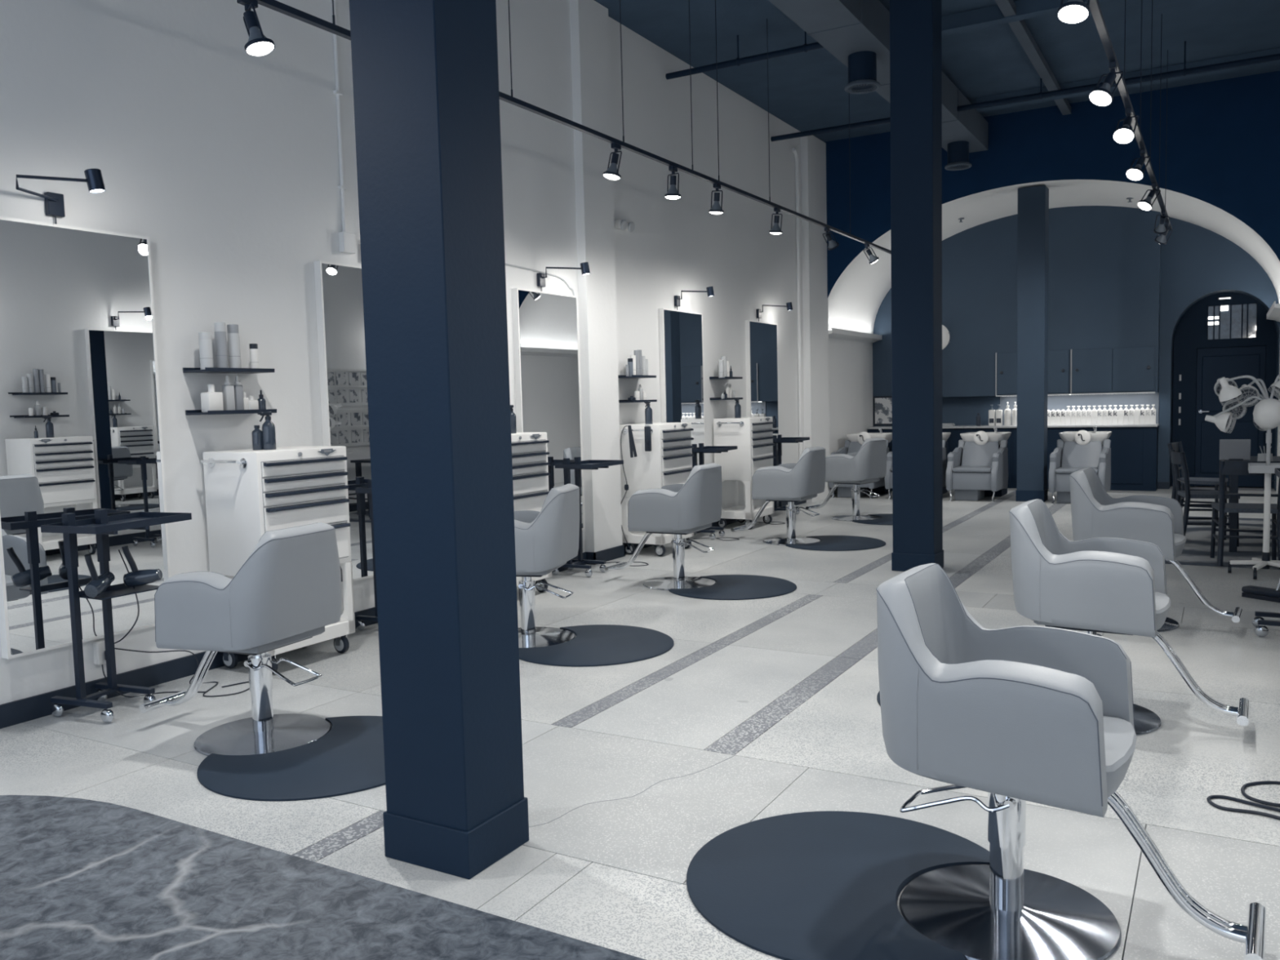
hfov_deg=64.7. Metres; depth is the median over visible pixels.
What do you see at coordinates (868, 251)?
socket
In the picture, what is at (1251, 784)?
power cord
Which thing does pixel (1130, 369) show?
upper cabinet
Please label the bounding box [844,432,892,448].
basin
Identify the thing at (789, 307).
wall lamp
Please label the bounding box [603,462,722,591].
chair
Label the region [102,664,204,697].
power cord
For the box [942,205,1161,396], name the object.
wall
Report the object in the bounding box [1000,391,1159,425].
wall niche
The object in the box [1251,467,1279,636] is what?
tray stand
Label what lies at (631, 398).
bottle
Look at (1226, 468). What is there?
dining chair
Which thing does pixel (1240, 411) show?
hood
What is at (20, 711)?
baseboard
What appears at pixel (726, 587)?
floor mat
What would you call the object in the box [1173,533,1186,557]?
seat cushion
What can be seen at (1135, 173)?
track light
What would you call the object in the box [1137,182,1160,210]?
track light
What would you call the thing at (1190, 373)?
door
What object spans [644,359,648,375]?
bottle
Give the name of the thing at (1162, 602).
seat cushion
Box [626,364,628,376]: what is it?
bottle
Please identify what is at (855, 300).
arch
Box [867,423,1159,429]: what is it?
countertop
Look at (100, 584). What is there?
hair dryer
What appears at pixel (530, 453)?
tool cart
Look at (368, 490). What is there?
tray
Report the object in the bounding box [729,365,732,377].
dropper bottle
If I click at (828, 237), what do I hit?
socket
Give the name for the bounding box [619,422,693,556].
tool cart
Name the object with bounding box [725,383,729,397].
bottle
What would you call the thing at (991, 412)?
bottle
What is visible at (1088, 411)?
pump bottle
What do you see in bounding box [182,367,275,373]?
wall shelf
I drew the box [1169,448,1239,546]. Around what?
dining chair
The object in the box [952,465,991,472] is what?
seat cushion
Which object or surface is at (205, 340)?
bottle
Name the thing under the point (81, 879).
countertop
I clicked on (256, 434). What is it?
bottle
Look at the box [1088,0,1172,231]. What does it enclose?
track
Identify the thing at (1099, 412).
pump bottle
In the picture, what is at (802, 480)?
chair
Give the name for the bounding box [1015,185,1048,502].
column
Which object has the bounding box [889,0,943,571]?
column
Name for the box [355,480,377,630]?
tray stand
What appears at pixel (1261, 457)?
cup
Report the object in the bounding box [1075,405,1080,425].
pump bottle
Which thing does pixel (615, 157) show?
socket
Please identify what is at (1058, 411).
bottle
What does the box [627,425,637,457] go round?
iron
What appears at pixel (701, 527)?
seat cushion
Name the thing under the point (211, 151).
wall
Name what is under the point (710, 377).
wall shelf
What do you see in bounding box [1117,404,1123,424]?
pump bottle
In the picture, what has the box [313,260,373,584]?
wall mirror
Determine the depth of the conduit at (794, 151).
13.58 m
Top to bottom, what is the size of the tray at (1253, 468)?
0.060 m
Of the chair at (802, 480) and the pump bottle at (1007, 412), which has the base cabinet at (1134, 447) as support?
the pump bottle at (1007, 412)
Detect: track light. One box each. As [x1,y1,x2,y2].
[236,0,275,56]
[602,142,622,179]
[664,165,680,199]
[708,183,724,213]
[768,207,782,234]
[822,227,839,250]
[863,243,879,263]
[1057,0,1089,24]
[1088,61,1123,106]
[1112,107,1138,144]
[1125,149,1151,181]
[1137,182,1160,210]
[1153,209,1169,234]
[1154,222,1173,244]
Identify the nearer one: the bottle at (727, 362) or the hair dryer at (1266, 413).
the hair dryer at (1266, 413)
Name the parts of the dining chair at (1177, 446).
leg, rail, leg, seat, leg, leg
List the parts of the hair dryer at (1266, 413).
arm, arm, arm, arm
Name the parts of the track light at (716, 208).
reflector bulb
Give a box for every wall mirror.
[0,216,170,658]
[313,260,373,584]
[511,288,584,529]
[658,307,705,465]
[745,320,778,466]
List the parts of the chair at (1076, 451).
leg, arm, backrest, arm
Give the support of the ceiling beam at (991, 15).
attached to the ceiling
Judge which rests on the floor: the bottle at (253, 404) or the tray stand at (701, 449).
the tray stand at (701, 449)
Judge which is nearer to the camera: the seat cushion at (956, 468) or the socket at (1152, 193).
the socket at (1152, 193)
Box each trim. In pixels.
[828,328,882,342]
[1266,301,1279,321]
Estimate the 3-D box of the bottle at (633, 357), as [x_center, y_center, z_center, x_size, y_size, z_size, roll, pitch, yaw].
[-0.064,-1.088,9.637,0.050,0.200,0.050,1,5,30]
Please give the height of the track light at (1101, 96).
0.239 m
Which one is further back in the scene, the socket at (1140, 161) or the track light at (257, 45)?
the socket at (1140, 161)
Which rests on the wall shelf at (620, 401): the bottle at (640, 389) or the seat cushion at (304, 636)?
the bottle at (640, 389)
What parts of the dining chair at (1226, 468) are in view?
leg, leg, seat, rail, rail, leg, leg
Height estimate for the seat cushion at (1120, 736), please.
0.113 m
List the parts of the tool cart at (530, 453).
drawer, drawer, drawer, drawer, drawer, drawer handle, drawer handle, drawer handle, drawer handle, drawer handle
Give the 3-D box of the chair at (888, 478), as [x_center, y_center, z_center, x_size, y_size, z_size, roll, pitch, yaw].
[4.010,-0.245,14.460,0.660,0.955,1.300,1,5,30]
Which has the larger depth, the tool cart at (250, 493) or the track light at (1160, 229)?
the track light at (1160, 229)
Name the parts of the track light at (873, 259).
reflector bulb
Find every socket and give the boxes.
[243,10,258,30]
[610,152,618,164]
[670,175,676,185]
[713,192,719,200]
[773,215,779,222]
[825,233,832,240]
[866,248,872,255]
[1102,72,1116,87]
[1122,116,1132,127]
[1135,156,1145,167]
[1146,189,1155,199]
[1159,216,1165,224]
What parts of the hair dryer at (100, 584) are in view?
handle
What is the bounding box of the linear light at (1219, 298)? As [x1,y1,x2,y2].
[1217,297,1231,299]
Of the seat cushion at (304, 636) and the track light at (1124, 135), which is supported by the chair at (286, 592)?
the seat cushion at (304, 636)
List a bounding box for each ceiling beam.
[941,0,1120,35]
[975,47,1279,111]
[995,0,1071,115]
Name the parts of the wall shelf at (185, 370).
wall rail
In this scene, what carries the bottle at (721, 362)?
on the wall shelf at (710, 377)
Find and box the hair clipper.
[644,424,651,451]
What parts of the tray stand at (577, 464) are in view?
frame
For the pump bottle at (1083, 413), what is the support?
on the base cabinet at (1134, 447)
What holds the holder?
attached to the tray stand at (103, 525)
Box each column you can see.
[349,0,528,879]
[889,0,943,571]
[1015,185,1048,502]
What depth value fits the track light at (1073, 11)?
4.32 m
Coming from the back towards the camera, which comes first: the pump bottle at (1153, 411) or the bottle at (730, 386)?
the pump bottle at (1153, 411)
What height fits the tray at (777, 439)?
0.050 m
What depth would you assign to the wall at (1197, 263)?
14.36 m
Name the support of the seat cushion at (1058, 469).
on the chair at (1076, 451)
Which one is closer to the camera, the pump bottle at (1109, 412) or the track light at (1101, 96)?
the track light at (1101, 96)
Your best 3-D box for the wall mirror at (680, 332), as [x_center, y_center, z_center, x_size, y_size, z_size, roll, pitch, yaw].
[0.463,-0.752,10.749,0.054,2.070,0.900,1,5,30]
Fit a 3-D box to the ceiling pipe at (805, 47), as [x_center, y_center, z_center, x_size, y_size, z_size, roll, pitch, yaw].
[1.054,-4.231,9.909,1.800,0.294,0.080,1,5,30]
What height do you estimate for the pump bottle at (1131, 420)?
0.280 m
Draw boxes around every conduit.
[331,0,355,253]
[791,147,802,457]
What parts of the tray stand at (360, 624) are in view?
frame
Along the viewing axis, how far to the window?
14.50 m
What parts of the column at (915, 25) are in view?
trim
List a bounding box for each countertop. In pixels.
[0,795,645,959]
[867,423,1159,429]
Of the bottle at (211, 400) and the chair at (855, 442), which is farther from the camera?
the chair at (855, 442)
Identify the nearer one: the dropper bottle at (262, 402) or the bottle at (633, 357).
the dropper bottle at (262, 402)
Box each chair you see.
[138,522,341,755]
[514,484,579,648]
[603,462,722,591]
[730,446,826,545]
[805,437,886,521]
[828,428,892,499]
[875,563,1266,959]
[884,432,951,499]
[946,427,1011,502]
[1008,498,1249,735]
[1048,426,1111,504]
[1069,467,1242,632]
[1167,440,1227,526]
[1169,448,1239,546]
[1209,459,1279,568]
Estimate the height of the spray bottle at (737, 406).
0.216 m
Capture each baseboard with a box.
[0,500,806,728]
[1157,481,1168,488]
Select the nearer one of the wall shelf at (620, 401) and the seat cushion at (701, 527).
the seat cushion at (701, 527)
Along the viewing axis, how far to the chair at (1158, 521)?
6.12 m
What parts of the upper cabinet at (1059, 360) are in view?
edge trim, cabinet door, light rail, cabinet door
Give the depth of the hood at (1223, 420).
7.85 m
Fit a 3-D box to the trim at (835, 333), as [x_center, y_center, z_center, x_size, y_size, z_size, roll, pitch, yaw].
[3.280,-2.207,15.491,0.160,0.122,2.430,1,5,30]
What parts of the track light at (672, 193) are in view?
reflector bulb, bulb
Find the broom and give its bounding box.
[1241,577,1279,602]
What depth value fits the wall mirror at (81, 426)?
5.01 m
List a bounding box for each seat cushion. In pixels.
[231,626,324,653]
[515,562,566,575]
[649,523,711,533]
[768,493,817,501]
[828,477,879,483]
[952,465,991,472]
[1033,591,1170,630]
[1055,466,1098,473]
[1102,715,1137,797]
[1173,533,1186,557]
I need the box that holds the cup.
[1257,453,1272,461]
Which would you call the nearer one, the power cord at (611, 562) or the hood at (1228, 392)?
the hood at (1228, 392)
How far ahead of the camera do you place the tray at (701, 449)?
10.58 m
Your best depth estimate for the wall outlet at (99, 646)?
5.17 m
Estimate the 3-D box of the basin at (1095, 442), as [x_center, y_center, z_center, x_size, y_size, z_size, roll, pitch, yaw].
[6.014,-0.458,13.643,0.658,0.375,0.638,1,5,30]
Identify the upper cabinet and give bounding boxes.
[995,349,1070,396]
[1070,345,1155,395]
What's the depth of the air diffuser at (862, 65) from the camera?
9.27 m
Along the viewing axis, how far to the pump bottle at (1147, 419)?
14.44 m
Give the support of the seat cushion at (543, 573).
on the chair at (545, 540)
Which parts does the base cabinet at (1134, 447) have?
panel, panel, panel, panel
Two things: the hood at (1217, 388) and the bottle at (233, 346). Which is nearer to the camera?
the bottle at (233, 346)
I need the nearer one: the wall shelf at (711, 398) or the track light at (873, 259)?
the wall shelf at (711, 398)
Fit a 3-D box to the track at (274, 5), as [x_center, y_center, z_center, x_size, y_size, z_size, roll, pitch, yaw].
[-0.264,-3.251,7.031,0.036,1.730,14.800,1,5,30]
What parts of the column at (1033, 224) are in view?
trim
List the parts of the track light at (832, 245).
reflector bulb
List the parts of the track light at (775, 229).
reflector bulb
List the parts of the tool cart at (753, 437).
corner leg, corner leg, drawer, drawer, drawer, drawer, drawer, drawer handle, drawer handle, drawer handle, drawer handle, drawer handle, corner leg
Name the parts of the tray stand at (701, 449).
frame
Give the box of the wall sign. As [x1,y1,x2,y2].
[942,324,950,349]
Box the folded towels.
[942,422,955,426]
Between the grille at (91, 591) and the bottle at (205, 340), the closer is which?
the grille at (91, 591)
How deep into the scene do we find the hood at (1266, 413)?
7.66 m
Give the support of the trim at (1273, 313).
attached to the wall at (1278, 427)
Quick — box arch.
[827,179,1279,333]
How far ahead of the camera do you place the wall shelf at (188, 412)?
5.65 m
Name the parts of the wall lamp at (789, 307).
wall plate, arm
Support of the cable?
attached to the wall at (211, 151)
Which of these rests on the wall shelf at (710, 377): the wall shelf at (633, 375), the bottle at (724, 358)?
the bottle at (724, 358)
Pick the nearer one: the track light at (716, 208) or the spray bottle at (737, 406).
the track light at (716, 208)
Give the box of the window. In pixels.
[1207,303,1257,339]
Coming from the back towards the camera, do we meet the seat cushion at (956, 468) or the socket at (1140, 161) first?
the seat cushion at (956, 468)
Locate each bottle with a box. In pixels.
[198,332,213,369]
[200,384,223,412]
[213,322,228,368]
[222,375,235,410]
[226,324,240,368]
[233,375,244,409]
[243,392,248,409]
[248,343,258,368]
[248,395,258,409]
[251,425,262,449]
[257,389,266,409]
[257,411,276,449]
[510,404,516,433]
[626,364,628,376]
[627,358,633,376]
[627,395,635,401]
[630,355,635,374]
[633,350,639,375]
[634,391,639,399]
[637,384,643,399]
[639,350,642,375]
[641,355,645,375]
[643,391,646,399]
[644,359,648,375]
[644,400,652,424]
[718,360,724,377]
[721,356,727,377]
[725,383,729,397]
[726,360,729,377]
[728,383,732,397]
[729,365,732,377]
[734,398,741,417]
[976,413,980,426]
[988,404,995,426]
[995,404,1002,426]
[1004,401,1011,426]
[1011,401,1017,426]
[1047,409,1050,425]
[1050,409,1055,425]
[1055,409,1060,425]
[1060,408,1065,425]
[1065,405,1071,425]
[1071,405,1075,425]
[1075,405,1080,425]
[1080,405,1086,425]
[1086,405,1091,425]
[1091,405,1097,424]
[1096,405,1102,424]
[1102,405,1106,424]
[1106,405,1112,424]
[1112,404,1117,424]
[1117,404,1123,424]
[1123,404,1128,424]
[1128,404,1133,424]
[1133,404,1139,424]
[1139,404,1145,424]
[1144,404,1151,424]
[1150,404,1155,424]
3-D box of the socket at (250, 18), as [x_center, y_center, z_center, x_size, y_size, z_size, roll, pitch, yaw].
[-1.730,-2.043,4.497,0.067,0.082,0.049,-1,5,10]
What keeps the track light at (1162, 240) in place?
hanging from the track at (1095, 7)
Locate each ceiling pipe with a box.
[665,31,823,79]
[770,40,1279,142]
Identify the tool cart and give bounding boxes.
[200,445,355,674]
[511,431,551,592]
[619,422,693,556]
[713,416,775,529]
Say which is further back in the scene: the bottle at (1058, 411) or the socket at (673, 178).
the bottle at (1058, 411)
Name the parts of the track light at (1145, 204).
bulb, reflector bulb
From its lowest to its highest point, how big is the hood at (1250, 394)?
0.173 m
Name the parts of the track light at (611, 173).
bulb, reflector bulb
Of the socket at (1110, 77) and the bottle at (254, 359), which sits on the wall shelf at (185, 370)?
the bottle at (254, 359)
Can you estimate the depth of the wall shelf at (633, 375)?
9.60 m
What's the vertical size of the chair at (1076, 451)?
0.955 m
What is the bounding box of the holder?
[79,582,158,599]
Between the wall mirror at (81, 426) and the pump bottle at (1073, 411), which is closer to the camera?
the wall mirror at (81, 426)
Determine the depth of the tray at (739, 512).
11.39 m
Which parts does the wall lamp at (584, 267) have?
wall plate, arm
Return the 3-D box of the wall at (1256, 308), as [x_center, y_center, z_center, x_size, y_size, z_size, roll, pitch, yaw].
[6.748,-2.416,15.815,6.240,5.130,0.080,1,5,30]
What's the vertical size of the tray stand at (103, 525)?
0.999 m
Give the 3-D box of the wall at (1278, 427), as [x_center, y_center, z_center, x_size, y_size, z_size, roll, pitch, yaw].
[8.247,-1.007,12.794,0.180,2.520,2.330,1,5,30]
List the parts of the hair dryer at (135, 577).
handle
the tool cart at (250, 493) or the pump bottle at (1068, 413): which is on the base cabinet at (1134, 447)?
the pump bottle at (1068, 413)
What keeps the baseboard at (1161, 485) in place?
attached to the wall at (1197, 263)
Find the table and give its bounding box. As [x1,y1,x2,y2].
[1226,456,1279,551]
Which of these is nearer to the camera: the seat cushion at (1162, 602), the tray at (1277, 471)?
the seat cushion at (1162, 602)
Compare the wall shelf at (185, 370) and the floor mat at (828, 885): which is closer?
the floor mat at (828, 885)
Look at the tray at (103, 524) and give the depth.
4.92 m
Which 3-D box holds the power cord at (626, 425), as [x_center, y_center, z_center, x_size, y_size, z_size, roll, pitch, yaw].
[-0.131,0.104,9.514,0.159,1.240,0.030,1,5,30]
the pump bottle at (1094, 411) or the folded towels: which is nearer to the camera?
the pump bottle at (1094, 411)
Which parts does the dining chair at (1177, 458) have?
leg, rail, leg, seat, leg, leg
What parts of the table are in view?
leg, leg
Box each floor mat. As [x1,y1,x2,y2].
[196,715,385,801]
[519,624,674,666]
[668,574,796,599]
[686,810,989,959]
[785,535,885,551]
[852,513,892,524]
[876,690,880,706]
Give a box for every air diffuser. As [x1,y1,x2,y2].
[844,50,880,93]
[944,141,971,170]
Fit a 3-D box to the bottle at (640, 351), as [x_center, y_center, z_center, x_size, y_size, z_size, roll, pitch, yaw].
[-0.005,-1.125,9.739,0.050,0.255,0.050,1,5,30]
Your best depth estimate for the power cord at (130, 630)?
5.11 m
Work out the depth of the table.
8.86 m
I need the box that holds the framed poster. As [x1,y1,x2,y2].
[873,395,892,425]
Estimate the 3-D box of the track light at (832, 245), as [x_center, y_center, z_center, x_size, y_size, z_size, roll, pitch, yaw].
[2.096,-2.648,11.118,0.211,0.233,0.132,-6,6,-42]
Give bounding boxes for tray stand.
[40,508,191,723]
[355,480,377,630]
[551,457,623,577]
[691,443,737,539]
[773,434,809,514]
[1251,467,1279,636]
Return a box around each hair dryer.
[84,554,115,597]
[121,545,162,586]
[1204,373,1279,579]
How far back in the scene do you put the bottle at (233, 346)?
5.72 m
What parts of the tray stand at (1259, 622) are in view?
frame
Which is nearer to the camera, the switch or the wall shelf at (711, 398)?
the switch
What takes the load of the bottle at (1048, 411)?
on the base cabinet at (1134, 447)
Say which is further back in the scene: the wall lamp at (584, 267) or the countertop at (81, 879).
the wall lamp at (584, 267)
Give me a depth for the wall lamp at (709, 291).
10.62 m
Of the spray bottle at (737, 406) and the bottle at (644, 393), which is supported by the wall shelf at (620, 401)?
the bottle at (644, 393)
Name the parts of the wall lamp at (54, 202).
arm, wall plate, bulb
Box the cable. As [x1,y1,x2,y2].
[505,262,582,544]
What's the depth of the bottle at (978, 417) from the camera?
15.55 m
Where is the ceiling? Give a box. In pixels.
[594,0,1279,142]
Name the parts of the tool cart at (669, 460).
corner leg, corner leg, drawer, drawer, drawer, drawer, drawer, drawer handle, drawer handle, drawer handle, drawer handle, drawer handle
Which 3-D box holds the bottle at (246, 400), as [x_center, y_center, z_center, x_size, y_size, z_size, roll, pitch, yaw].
[-2.275,-0.450,5.818,0.027,0.110,0.036,1,5,30]
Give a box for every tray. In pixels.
[40,511,191,534]
[266,617,355,656]
[355,486,372,493]
[555,459,623,469]
[622,531,693,545]
[691,445,737,453]
[720,505,773,519]
[773,436,809,443]
[1248,462,1279,473]
[1274,467,1279,478]
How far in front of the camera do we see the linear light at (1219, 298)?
14.46 m
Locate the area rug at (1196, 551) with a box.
[1164,515,1279,569]
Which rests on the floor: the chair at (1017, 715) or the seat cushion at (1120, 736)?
the chair at (1017, 715)
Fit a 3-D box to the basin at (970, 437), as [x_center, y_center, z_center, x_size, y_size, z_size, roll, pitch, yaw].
[4.894,-0.573,14.301,0.610,0.190,0.600,1,5,30]
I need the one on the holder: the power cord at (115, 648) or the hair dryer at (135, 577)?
the hair dryer at (135, 577)
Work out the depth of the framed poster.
16.57 m
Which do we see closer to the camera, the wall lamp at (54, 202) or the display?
the wall lamp at (54, 202)
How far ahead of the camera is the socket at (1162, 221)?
10.52 m
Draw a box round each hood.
[1204,412,1236,433]
[1213,377,1237,396]
[1218,377,1243,405]
[1222,399,1246,419]
[1235,384,1259,406]
[1253,398,1279,429]
[1253,417,1266,431]
[1267,380,1279,399]
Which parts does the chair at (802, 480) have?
seat plate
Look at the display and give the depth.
9.82 m
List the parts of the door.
handle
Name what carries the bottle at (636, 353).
on the wall shelf at (633, 375)
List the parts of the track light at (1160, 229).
reflector bulb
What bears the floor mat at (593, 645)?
on the floor
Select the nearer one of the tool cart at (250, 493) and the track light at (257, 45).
the track light at (257, 45)
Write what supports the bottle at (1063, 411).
on the base cabinet at (1134, 447)
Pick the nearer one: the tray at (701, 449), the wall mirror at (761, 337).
the tray at (701, 449)
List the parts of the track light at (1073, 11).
reflector bulb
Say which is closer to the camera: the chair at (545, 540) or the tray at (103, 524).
the tray at (103, 524)
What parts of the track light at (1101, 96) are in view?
bulb, reflector bulb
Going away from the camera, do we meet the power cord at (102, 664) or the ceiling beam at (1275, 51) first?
the power cord at (102, 664)
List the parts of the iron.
iron arm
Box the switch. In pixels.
[624,484,628,490]
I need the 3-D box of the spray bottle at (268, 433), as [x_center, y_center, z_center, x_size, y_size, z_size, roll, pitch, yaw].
[-2.119,-0.280,5.732,0.072,0.216,0.102,1,5,30]
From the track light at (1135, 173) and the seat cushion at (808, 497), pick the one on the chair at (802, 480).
the seat cushion at (808, 497)
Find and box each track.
[257,0,891,253]
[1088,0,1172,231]
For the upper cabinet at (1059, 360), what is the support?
attached to the wall at (1104, 261)
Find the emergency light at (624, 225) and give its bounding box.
[614,219,635,232]
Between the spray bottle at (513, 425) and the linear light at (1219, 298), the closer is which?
the spray bottle at (513, 425)
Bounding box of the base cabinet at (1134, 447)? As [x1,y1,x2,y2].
[867,423,1159,491]
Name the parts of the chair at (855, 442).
arm, backrest, arm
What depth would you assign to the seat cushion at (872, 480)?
11.89 m
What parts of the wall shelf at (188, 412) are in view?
wall rail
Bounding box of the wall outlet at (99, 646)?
[92,639,115,665]
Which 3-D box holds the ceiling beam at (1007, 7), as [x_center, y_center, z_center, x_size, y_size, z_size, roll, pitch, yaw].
[3.116,-4.253,8.780,0.100,0.080,8.950,1,5,30]
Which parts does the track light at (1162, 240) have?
reflector bulb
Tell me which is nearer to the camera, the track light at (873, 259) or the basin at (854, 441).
the track light at (873, 259)
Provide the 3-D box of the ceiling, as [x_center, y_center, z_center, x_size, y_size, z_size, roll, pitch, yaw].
[1.841,-4.288,7.224,6.240,0.200,20.200,1,5,30]
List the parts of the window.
pane, pane, pane, pane, pane, pane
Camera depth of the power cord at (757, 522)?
11.86 m
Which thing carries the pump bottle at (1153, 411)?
on the base cabinet at (1134, 447)
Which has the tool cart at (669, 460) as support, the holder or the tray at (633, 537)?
the tray at (633, 537)
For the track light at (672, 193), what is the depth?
7.96 m
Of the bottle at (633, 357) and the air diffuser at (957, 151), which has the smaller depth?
the bottle at (633, 357)
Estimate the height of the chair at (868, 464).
0.961 m
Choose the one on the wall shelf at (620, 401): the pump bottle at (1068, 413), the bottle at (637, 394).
the bottle at (637, 394)
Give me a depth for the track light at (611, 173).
7.20 m
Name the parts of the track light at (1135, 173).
bulb, reflector bulb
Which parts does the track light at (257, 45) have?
reflector bulb, bulb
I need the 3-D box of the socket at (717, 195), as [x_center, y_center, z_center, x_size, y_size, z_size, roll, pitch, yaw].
[0.660,-2.431,8.676,0.050,0.077,0.059,-4,5,-26]
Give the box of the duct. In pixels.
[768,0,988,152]
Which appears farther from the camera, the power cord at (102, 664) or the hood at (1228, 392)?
the hood at (1228, 392)
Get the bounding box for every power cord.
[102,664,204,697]
[114,549,139,644]
[115,648,248,697]
[605,561,648,566]
[620,425,633,554]
[693,537,739,540]
[743,521,785,524]
[1206,780,1279,819]
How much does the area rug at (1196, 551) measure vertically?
0.008 m
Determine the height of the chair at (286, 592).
0.961 m
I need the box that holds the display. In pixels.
[1219,439,1250,460]
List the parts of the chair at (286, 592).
seat plate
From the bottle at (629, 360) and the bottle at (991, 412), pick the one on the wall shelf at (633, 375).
the bottle at (629, 360)
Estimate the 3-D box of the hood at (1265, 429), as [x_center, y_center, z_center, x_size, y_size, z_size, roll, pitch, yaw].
[4.892,-0.464,7.866,0.201,0.163,0.212,1,5,30]
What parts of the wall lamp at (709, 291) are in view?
wall plate, arm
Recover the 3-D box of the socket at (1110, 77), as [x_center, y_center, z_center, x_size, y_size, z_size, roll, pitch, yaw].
[2.651,-2.256,5.705,0.080,0.086,0.049,-4,5,-25]
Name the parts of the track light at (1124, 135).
bulb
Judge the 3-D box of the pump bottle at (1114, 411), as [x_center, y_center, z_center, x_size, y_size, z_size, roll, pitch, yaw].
[6.904,-0.945,14.669,0.070,0.280,0.071,1,5,30]
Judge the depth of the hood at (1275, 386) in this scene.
7.70 m
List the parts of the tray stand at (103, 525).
frame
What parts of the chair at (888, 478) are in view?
arm, arm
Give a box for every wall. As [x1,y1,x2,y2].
[0,0,873,704]
[824,71,1279,297]
[872,217,1279,491]
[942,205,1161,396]
[1172,307,1266,485]
[1275,350,1279,493]
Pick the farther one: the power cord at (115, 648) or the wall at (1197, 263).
the wall at (1197, 263)
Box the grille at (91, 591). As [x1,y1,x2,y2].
[84,585,97,597]
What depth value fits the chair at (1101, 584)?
4.31 m
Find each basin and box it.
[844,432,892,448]
[942,432,951,448]
[960,431,1011,444]
[1057,431,1111,459]
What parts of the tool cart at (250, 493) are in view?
drawer, drawer, drawer, drawer, drawer handle, drawer handle, drawer handle, drawer handle, drawer, drawer handle, corner leg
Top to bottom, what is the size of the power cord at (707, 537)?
0.006 m
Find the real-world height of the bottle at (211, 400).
0.155 m
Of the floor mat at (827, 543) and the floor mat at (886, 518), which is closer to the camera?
the floor mat at (827, 543)
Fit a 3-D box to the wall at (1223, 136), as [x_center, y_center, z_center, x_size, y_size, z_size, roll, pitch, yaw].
[5.152,-2.207,13.049,5.840,5.030,0.120,1,5,30]
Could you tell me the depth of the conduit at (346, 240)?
6.55 m
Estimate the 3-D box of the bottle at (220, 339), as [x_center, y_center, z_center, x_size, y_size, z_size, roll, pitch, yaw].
[-2.352,-0.750,5.673,0.062,0.265,0.062,1,5,30]
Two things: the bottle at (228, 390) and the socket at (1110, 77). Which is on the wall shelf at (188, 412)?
the bottle at (228, 390)
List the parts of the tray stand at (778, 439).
frame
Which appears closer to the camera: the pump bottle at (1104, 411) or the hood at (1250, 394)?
the hood at (1250, 394)
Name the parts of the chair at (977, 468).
arm, backrest, leg, arm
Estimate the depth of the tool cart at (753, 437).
11.30 m
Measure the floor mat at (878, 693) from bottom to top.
0.016 m
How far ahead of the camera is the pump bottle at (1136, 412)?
14.50 m
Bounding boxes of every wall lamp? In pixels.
[15,168,106,224]
[537,262,590,291]
[674,286,714,310]
[755,302,792,321]
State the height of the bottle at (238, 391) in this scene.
0.205 m
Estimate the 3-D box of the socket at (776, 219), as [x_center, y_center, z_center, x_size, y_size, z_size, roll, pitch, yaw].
[1.332,-2.541,9.842,0.049,0.078,0.060,-4,5,-27]
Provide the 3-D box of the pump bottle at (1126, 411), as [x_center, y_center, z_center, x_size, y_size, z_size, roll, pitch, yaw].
[7.025,-0.943,14.599,0.070,0.280,0.071,1,5,30]
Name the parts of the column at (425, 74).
trim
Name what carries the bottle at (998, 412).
on the base cabinet at (1134, 447)
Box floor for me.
[0,485,1279,959]
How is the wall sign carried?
attached to the wall at (1104, 261)
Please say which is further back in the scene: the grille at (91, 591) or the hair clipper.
the hair clipper
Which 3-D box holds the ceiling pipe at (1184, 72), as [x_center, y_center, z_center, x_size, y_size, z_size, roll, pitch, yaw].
[4.087,-4.396,11.363,5.600,0.349,0.080,1,5,30]
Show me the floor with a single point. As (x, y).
(756, 709)
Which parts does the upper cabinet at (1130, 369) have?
edge trim, cabinet door, light rail, cabinet door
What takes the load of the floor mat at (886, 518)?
on the floor
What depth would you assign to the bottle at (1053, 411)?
15.06 m
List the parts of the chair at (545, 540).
seat plate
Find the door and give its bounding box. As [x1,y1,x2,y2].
[1171,292,1277,488]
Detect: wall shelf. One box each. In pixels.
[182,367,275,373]
[185,408,276,415]
[617,374,656,378]
[618,399,657,402]
[709,376,742,379]
[710,397,742,399]
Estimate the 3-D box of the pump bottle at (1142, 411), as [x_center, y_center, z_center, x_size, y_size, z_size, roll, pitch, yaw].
[7.208,-0.939,14.494,0.070,0.280,0.071,1,5,30]
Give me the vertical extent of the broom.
1.002 m
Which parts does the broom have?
broom handle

